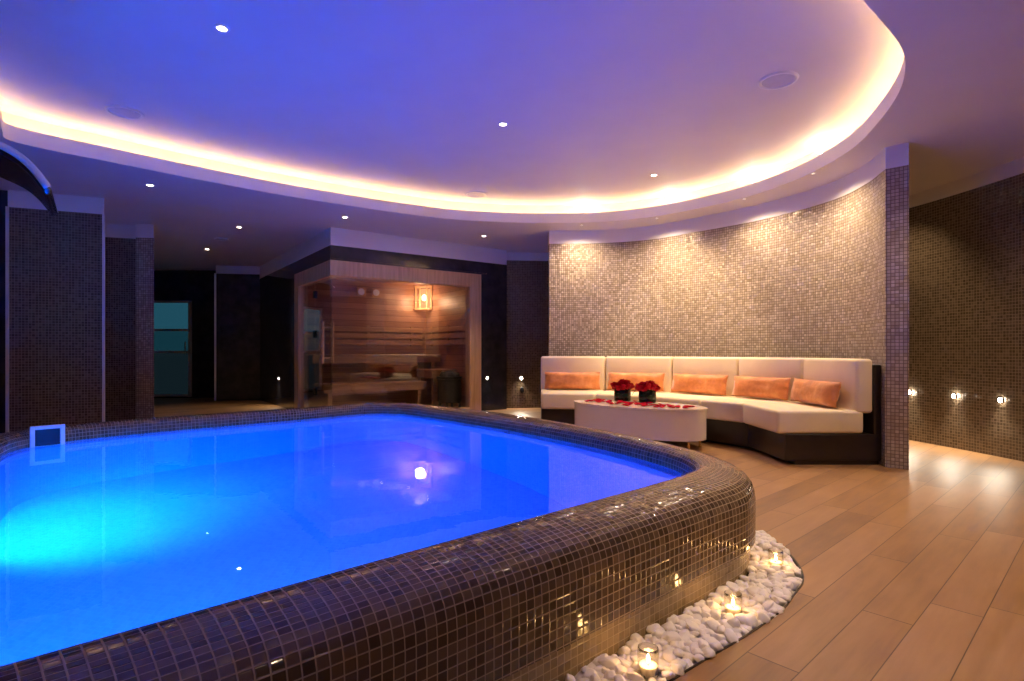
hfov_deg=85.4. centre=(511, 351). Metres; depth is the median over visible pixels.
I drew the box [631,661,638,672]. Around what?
pebble
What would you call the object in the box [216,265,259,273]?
trim
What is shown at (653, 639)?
pebble
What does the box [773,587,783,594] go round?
pebble
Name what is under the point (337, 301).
wall
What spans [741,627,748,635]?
pebble
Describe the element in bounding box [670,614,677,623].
pebble
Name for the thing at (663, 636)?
pebble
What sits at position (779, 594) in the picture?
pebble
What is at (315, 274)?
trim
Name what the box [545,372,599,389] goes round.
bolster cushion
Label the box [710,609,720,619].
pebble
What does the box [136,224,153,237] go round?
trim
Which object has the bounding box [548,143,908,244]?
trim
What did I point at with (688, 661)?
pebble
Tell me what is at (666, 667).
pebble
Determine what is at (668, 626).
pebble
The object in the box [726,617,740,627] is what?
pebble
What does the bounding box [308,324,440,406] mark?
bench
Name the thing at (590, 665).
pebble
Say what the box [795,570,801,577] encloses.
pebble
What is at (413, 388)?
bench
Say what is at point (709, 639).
pebble
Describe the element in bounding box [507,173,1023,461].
wall
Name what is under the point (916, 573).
floor
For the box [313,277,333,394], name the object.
door
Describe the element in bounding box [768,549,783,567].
votive candle
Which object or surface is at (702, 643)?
pebble
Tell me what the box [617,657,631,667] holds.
pebble
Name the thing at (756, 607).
pebble
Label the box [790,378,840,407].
throw pillow
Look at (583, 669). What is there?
pebble
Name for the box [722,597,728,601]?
pebble
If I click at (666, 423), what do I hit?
coffee table
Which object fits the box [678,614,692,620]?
pebble
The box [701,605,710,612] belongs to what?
pebble
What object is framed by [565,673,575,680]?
pebble
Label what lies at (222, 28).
recessed light
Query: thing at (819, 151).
lamp
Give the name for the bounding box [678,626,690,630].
pebble
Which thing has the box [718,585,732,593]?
pebble
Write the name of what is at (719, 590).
pebble
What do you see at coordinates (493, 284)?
wall
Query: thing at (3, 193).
wall
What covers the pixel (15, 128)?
cove light
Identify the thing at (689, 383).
bolster cushion
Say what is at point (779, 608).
pebble
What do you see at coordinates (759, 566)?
pebble
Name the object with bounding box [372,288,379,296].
gauge
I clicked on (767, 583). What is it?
pebble
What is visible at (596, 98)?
ceiling
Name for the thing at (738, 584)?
pebble
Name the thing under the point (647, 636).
pebble
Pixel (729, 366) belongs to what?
cushion
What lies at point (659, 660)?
pebble
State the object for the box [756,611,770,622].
pebble
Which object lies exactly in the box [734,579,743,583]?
pebble
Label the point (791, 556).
trim
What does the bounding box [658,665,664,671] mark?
pebble
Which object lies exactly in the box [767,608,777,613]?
pebble
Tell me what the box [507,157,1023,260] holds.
trim
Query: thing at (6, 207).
trim
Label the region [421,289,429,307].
diffuser
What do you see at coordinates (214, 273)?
trim
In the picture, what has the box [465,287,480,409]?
trim
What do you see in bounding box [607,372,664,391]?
bolster cushion
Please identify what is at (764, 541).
pebble fill
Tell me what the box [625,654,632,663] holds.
pebble
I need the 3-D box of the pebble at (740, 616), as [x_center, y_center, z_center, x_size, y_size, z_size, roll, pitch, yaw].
[0.769,0.891,1.847,0.067,0.036,0.046,0,0,-1]
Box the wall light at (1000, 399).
[996,396,1004,403]
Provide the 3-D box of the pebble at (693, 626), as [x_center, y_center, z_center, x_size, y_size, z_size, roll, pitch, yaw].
[0.587,0.893,1.803,0.047,0.039,0.038,0,0,12]
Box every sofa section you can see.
[541,356,605,424]
[596,356,672,400]
[656,357,740,441]
[701,357,804,448]
[743,358,880,464]
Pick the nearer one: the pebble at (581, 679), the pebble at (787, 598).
the pebble at (581, 679)
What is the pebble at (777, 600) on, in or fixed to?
on the pebble fill
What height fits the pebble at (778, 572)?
0.034 m
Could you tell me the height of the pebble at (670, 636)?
0.029 m
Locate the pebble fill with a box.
[638,530,798,680]
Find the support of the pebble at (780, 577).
in the pebble fill
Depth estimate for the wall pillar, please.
6.94 m
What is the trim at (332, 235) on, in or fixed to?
attached to the wall at (276, 288)
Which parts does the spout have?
edge rail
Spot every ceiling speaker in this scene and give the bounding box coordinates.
[104,105,144,119]
[214,238,229,240]
[465,191,486,197]
[757,70,798,89]
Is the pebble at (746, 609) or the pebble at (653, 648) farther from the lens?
the pebble at (746, 609)
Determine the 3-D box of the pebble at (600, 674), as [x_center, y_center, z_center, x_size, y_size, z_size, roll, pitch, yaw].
[0.245,0.913,1.547,0.048,0.040,0.050,0,0,2]
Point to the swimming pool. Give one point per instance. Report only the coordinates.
(359, 541)
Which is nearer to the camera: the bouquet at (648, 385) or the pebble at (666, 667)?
the pebble at (666, 667)
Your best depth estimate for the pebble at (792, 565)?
2.31 m
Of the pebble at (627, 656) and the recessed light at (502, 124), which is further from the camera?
the recessed light at (502, 124)
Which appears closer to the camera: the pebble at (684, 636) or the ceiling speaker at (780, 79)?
the pebble at (684, 636)
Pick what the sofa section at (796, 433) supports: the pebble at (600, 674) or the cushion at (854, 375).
the cushion at (854, 375)
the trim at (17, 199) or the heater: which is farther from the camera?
the heater
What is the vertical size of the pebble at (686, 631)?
0.039 m
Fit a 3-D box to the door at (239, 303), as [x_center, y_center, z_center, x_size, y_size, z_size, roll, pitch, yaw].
[-4.974,-0.200,10.281,0.860,2.150,0.089,0,0,-10]
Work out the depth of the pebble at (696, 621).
1.83 m
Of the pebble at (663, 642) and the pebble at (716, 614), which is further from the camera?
the pebble at (716, 614)
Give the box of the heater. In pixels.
[436,370,461,406]
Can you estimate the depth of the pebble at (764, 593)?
2.03 m
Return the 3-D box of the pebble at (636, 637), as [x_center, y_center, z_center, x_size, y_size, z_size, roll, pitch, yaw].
[0.384,0.890,1.719,0.035,0.033,0.041,0,0,36]
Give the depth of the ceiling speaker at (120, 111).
4.30 m
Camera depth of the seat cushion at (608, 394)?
6.23 m
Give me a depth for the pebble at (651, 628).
1.78 m
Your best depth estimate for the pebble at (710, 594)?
2.04 m
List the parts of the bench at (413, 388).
leg, leg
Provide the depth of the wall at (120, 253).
6.95 m
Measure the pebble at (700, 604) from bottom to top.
0.043 m
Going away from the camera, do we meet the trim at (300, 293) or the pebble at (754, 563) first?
the pebble at (754, 563)
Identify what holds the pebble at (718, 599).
on the pebble fill
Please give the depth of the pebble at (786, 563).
2.32 m
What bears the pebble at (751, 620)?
on the pebble fill
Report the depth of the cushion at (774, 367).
5.47 m
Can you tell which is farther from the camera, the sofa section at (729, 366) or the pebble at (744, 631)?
the sofa section at (729, 366)
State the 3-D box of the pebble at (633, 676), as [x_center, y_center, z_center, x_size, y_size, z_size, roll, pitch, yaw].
[0.340,0.895,1.526,0.049,0.031,0.031,0,0,6]
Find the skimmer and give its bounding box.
[30,424,64,445]
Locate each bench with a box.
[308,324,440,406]
[314,380,425,405]
[416,326,464,406]
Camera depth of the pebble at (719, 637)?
1.73 m
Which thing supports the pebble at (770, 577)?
in the pebble fill
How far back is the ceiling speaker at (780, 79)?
3.79 m
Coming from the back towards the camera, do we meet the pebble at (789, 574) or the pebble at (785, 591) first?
the pebble at (789, 574)
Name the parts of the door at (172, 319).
pane, pane, pane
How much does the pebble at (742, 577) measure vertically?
0.024 m
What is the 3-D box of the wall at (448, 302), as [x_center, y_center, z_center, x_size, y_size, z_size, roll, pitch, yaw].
[-0.995,-0.140,9.270,0.080,2.080,1.740,0,0,-36]
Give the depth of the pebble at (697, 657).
1.62 m
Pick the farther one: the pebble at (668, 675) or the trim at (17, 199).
the trim at (17, 199)
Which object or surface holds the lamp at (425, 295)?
attached to the wall at (448, 302)
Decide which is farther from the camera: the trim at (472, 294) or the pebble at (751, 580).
the trim at (472, 294)
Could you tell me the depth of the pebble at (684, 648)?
1.68 m
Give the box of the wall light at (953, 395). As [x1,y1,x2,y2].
[950,392,957,399]
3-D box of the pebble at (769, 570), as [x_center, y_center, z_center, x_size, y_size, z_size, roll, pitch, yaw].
[1.051,0.892,2.252,0.038,0.027,0.042,0,0,-15]
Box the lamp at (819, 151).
[816,148,822,154]
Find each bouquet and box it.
[610,379,636,392]
[635,380,660,391]
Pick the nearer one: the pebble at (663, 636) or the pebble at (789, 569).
the pebble at (663, 636)
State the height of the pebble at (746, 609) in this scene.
0.027 m
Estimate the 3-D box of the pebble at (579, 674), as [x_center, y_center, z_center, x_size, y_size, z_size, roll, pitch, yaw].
[0.192,0.910,1.543,0.038,0.037,0.050,0,0,24]
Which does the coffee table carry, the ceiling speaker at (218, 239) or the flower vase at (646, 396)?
the flower vase at (646, 396)
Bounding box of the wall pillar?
[136,238,153,418]
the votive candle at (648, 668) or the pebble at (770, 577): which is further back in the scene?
the pebble at (770, 577)
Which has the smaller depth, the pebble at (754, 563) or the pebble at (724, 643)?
the pebble at (724, 643)
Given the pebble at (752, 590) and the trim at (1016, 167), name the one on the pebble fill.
the pebble at (752, 590)
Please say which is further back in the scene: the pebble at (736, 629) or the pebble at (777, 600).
the pebble at (777, 600)
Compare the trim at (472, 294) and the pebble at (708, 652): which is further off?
the trim at (472, 294)
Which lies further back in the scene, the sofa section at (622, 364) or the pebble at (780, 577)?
the sofa section at (622, 364)
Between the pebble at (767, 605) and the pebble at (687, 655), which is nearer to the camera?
the pebble at (687, 655)
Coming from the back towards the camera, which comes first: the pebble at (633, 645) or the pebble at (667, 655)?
the pebble at (633, 645)
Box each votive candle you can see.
[637,644,658,679]
[724,589,742,614]
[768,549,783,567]
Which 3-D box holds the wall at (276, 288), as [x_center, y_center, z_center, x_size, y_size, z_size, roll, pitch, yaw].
[-3.608,-0.235,8.946,0.100,2.270,4.300,0,0,-36]
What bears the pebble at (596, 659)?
in the pebble fill
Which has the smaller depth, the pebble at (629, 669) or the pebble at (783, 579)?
the pebble at (629, 669)
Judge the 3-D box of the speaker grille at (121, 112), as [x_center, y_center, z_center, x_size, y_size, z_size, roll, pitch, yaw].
[-2.999,-1.857,4.301,0.208,0.005,0.208,0,0,0]
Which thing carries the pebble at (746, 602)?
on the pebble fill
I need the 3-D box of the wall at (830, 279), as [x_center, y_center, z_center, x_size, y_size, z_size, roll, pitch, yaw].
[2.125,-0.265,6.155,1.055,2.330,4.119,0,0,-39]
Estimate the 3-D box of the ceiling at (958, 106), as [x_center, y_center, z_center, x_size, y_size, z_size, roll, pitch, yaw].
[-1.900,-1.600,4.750,14.200,0.001,14.500,0,0,0]
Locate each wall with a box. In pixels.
[0,190,7,432]
[105,237,135,420]
[154,271,215,397]
[216,274,259,400]
[260,246,327,408]
[308,279,425,406]
[328,245,506,410]
[426,285,464,406]
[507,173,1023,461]
[548,165,908,469]
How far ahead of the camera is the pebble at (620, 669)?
1.56 m
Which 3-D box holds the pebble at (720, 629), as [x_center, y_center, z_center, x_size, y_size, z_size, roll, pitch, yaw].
[0.672,0.891,1.778,0.030,0.026,0.035,0,0,11]
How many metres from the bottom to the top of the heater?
0.596 m
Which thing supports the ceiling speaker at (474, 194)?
attached to the ceiling at (596, 98)
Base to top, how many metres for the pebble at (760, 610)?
0.035 m
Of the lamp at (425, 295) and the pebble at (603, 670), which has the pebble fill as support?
the pebble at (603, 670)
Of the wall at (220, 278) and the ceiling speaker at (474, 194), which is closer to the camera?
the ceiling speaker at (474, 194)
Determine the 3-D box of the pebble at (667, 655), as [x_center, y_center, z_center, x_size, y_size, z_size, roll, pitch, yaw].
[0.463,0.898,1.629,0.047,0.034,0.038,0,0,43]
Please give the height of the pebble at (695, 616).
0.028 m
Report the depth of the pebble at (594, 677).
1.50 m
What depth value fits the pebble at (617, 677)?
1.51 m
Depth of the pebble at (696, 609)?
1.90 m
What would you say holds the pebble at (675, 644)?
on the pebble fill
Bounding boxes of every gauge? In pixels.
[357,287,364,296]
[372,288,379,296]
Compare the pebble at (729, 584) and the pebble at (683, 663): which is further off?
the pebble at (729, 584)
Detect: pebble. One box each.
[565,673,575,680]
[575,670,583,680]
[578,678,589,680]
[580,665,588,672]
[582,668,597,678]
[587,662,595,668]
[590,673,600,680]
[592,656,600,665]
[593,665,604,671]
[597,656,618,668]
[597,672,603,677]
[601,668,609,673]
[603,670,615,680]
[613,674,625,680]
[615,664,626,674]
[617,645,630,655]
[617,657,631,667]
[625,640,638,651]
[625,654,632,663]
[626,672,643,680]
[627,667,636,672]
[629,633,642,644]
[630,654,646,661]
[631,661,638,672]
[639,645,649,651]
[641,641,653,649]
[644,634,651,640]
[645,655,655,660]
[646,623,661,633]
[648,636,659,643]
[650,644,662,651]
[651,629,664,638]
[654,658,669,665]
[658,639,668,646]
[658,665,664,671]
[661,631,668,639]
[661,671,674,679]
[662,621,675,630]
[662,650,676,662]
[662,665,671,670]
[665,631,680,643]
[666,617,675,623]
[669,641,679,647]
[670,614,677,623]
[670,659,686,669]
[671,664,684,675]
[673,649,683,658]
[676,619,686,625]
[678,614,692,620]
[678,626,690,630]
[678,629,691,635]
[679,640,684,648]
[680,633,689,640]
[681,646,690,652]
[682,658,692,666]
[683,610,692,616]
[683,651,694,662]
[684,639,691,645]
[685,619,699,631]
[687,619,700,626]
[689,631,698,635]
[689,642,698,652]
[690,606,701,613]
[691,648,703,655]
[693,602,705,607]
[693,613,701,621]
[693,654,703,661]
[698,629,705,637]
[698,639,709,648]
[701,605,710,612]
[701,611,710,617]
[701,617,708,625]
[701,646,715,657]
[702,636,718,642]
[706,620,720,633]
[707,601,720,608]
[708,593,721,597]
[708,642,723,651]
[710,596,721,604]
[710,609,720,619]
[710,633,725,641]
[715,587,725,593]
[717,625,725,633]
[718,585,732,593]
[720,640,727,646]
[721,619,732,628]
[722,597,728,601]
[722,613,733,619]
[725,628,738,643]
[726,581,737,588]
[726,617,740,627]
[728,597,744,607]
[731,587,739,593]
[732,627,741,633]
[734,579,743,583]
[734,613,745,623]
[737,583,745,588]
[739,575,749,580]
[740,591,748,598]
[740,624,752,631]
[741,598,750,606]
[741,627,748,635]
[743,607,755,612]
[744,614,757,628]
[746,586,760,595]
[749,560,758,566]
[750,579,760,583]
[750,600,756,606]
[750,605,763,610]
[752,595,764,604]
[755,564,769,569]
[756,572,766,578]
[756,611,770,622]
[758,609,769,617]
[759,589,769,599]
[762,581,771,587]
[762,601,773,610]
[765,567,776,573]
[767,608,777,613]
[768,576,780,582]
[769,564,781,570]
[769,573,782,580]
[769,603,784,613]
[770,591,782,597]
[772,581,782,588]
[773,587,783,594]
[773,596,785,605]
[775,571,786,577]
[780,559,789,565]
[781,566,790,571]
[781,595,790,601]
[782,578,792,581]
[782,589,791,595]
[784,572,794,576]
[786,582,793,589]
[787,568,796,574]
[788,580,798,590]
[789,563,796,568]
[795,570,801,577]
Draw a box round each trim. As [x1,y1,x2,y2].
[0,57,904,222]
[5,206,8,431]
[8,190,103,213]
[102,214,104,421]
[105,223,135,238]
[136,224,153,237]
[214,273,215,400]
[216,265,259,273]
[260,227,506,277]
[294,261,335,286]
[294,286,307,407]
[327,260,480,287]
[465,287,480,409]
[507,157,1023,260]
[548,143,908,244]
[669,530,803,680]
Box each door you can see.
[154,301,191,396]
[219,283,259,398]
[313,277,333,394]
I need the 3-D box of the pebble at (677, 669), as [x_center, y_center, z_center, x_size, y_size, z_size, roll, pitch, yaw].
[0.464,0.893,1.556,0.036,0.032,0.033,0,0,43]
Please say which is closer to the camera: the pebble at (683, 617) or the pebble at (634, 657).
the pebble at (634, 657)
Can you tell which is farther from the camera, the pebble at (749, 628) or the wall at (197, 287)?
the wall at (197, 287)
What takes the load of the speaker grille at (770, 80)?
attached to the ceiling speaker at (780, 79)
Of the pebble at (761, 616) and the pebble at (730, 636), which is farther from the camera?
the pebble at (761, 616)
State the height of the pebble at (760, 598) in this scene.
0.042 m
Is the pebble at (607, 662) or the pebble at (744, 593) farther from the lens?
the pebble at (744, 593)
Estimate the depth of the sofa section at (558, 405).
6.75 m
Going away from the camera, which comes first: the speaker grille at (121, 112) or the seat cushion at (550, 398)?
the speaker grille at (121, 112)
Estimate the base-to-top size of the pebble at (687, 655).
0.036 m
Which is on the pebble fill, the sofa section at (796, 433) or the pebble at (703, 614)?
the pebble at (703, 614)
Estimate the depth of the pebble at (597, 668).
1.56 m
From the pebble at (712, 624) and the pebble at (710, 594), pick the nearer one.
the pebble at (712, 624)
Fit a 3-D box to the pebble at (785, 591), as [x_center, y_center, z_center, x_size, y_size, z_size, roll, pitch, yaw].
[1.013,0.892,2.043,0.037,0.030,0.036,0,0,-14]
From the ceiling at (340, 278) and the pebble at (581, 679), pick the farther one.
the ceiling at (340, 278)
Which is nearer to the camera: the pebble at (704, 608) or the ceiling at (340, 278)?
the pebble at (704, 608)
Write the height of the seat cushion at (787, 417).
0.184 m
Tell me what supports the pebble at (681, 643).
on the pebble fill
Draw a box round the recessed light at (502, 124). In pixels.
[498,122,507,126]
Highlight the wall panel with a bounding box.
[9,207,101,431]
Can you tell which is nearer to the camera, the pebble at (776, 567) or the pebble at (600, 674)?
the pebble at (600, 674)
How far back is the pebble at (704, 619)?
1.83 m
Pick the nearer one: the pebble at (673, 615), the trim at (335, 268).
the pebble at (673, 615)
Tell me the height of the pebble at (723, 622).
0.027 m
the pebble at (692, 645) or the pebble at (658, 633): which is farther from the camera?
the pebble at (658, 633)
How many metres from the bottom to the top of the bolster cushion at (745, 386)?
0.213 m
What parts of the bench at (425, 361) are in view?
leg, backrest, leg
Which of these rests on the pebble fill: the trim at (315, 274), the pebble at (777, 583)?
the pebble at (777, 583)
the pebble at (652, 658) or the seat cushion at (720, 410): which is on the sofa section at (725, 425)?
the seat cushion at (720, 410)
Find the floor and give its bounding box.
[154,398,1023,680]
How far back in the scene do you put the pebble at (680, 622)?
1.84 m
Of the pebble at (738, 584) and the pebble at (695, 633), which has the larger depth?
the pebble at (738, 584)
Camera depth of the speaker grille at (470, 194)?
6.54 m
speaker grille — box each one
[109,107,140,117]
[467,192,484,196]
[762,74,794,87]
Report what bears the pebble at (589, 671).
on the pebble fill
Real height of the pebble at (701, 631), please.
0.031 m
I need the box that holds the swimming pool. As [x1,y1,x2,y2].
[0,403,755,680]
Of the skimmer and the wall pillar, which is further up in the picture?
the wall pillar
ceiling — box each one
[0,0,903,205]
[0,0,1023,270]
[292,258,486,284]
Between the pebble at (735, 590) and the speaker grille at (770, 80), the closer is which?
the pebble at (735, 590)
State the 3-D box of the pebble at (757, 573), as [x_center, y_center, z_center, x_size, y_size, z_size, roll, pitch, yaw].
[0.996,0.897,2.216,0.043,0.031,0.035,0,0,14]
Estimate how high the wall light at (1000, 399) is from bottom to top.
0.071 m
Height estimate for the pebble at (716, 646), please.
0.036 m
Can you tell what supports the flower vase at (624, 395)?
on the coffee table
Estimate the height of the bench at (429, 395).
1.320 m
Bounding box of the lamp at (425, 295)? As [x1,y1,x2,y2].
[414,285,431,309]
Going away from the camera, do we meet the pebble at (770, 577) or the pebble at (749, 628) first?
the pebble at (749, 628)
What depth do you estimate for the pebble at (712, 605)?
1.93 m
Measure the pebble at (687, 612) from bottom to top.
0.028 m
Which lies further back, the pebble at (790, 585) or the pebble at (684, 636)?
the pebble at (790, 585)
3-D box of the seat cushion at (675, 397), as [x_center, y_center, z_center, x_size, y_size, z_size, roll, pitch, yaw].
[1.892,0.560,5.976,0.693,0.184,0.817,0,0,-39]
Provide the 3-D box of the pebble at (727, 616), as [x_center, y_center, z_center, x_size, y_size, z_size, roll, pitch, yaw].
[0.725,0.893,1.845,0.042,0.039,0.039,0,0,-36]
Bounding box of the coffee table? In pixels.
[574,399,706,448]
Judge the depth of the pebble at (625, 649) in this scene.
1.67 m
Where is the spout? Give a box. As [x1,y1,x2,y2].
[0,141,57,216]
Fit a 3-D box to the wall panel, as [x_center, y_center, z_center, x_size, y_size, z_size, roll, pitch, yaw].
[-4.705,-0.265,6.165,0.772,2.330,1.271,0,0,-10]
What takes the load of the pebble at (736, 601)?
on the pebble fill
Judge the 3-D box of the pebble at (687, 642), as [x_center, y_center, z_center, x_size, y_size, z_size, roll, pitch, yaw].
[0.542,0.906,1.715,0.032,0.036,0.055,0,0,4]
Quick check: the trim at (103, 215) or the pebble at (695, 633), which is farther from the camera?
the trim at (103, 215)
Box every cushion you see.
[541,356,605,390]
[541,389,603,408]
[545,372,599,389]
[596,390,670,400]
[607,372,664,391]
[656,392,734,405]
[671,373,728,395]
[673,357,740,396]
[701,397,797,422]
[731,375,790,399]
[739,357,804,400]
[743,402,862,432]
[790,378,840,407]
[804,358,871,412]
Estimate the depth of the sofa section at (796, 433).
4.42 m
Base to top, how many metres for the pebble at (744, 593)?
0.033 m
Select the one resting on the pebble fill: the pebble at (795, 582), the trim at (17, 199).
the pebble at (795, 582)
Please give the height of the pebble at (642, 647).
0.027 m
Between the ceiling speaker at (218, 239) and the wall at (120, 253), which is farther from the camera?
the ceiling speaker at (218, 239)
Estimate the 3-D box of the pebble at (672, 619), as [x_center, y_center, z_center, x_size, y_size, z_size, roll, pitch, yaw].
[0.526,0.890,1.833,0.031,0.032,0.037,0,0,0]
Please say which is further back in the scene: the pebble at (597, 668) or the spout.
the spout
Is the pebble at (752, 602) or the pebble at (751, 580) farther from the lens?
the pebble at (751, 580)
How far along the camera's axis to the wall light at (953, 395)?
5.17 m
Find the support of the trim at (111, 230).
attached to the wall at (120, 253)
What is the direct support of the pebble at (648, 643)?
on the pebble fill
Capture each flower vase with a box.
[614,389,630,400]
[639,390,655,402]
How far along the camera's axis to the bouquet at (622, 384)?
5.86 m
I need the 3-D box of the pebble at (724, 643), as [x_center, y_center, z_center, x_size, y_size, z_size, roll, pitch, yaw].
[0.653,0.900,1.716,0.028,0.025,0.028,0,0,45]
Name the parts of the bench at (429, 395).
leg, leg, backrest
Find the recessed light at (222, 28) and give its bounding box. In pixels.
[214,24,229,32]
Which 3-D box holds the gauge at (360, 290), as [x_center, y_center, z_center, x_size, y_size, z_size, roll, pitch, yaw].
[-2.508,-1.000,9.221,0.150,0.150,0.033,0,0,-36]
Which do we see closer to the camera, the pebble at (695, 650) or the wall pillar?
the pebble at (695, 650)
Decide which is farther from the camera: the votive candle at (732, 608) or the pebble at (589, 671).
the votive candle at (732, 608)
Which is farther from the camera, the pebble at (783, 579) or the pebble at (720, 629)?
the pebble at (783, 579)
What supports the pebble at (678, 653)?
in the pebble fill
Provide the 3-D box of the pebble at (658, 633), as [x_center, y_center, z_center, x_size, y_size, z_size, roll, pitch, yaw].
[0.466,0.902,1.764,0.045,0.038,0.030,0,0,-14]
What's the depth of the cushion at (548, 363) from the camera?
6.91 m
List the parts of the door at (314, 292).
handle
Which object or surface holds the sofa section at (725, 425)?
on the floor
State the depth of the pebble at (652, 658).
1.63 m
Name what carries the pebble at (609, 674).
on the pebble fill
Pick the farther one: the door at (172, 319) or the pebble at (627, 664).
the door at (172, 319)
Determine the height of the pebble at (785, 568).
0.039 m
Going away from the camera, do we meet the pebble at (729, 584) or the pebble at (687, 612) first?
the pebble at (687, 612)

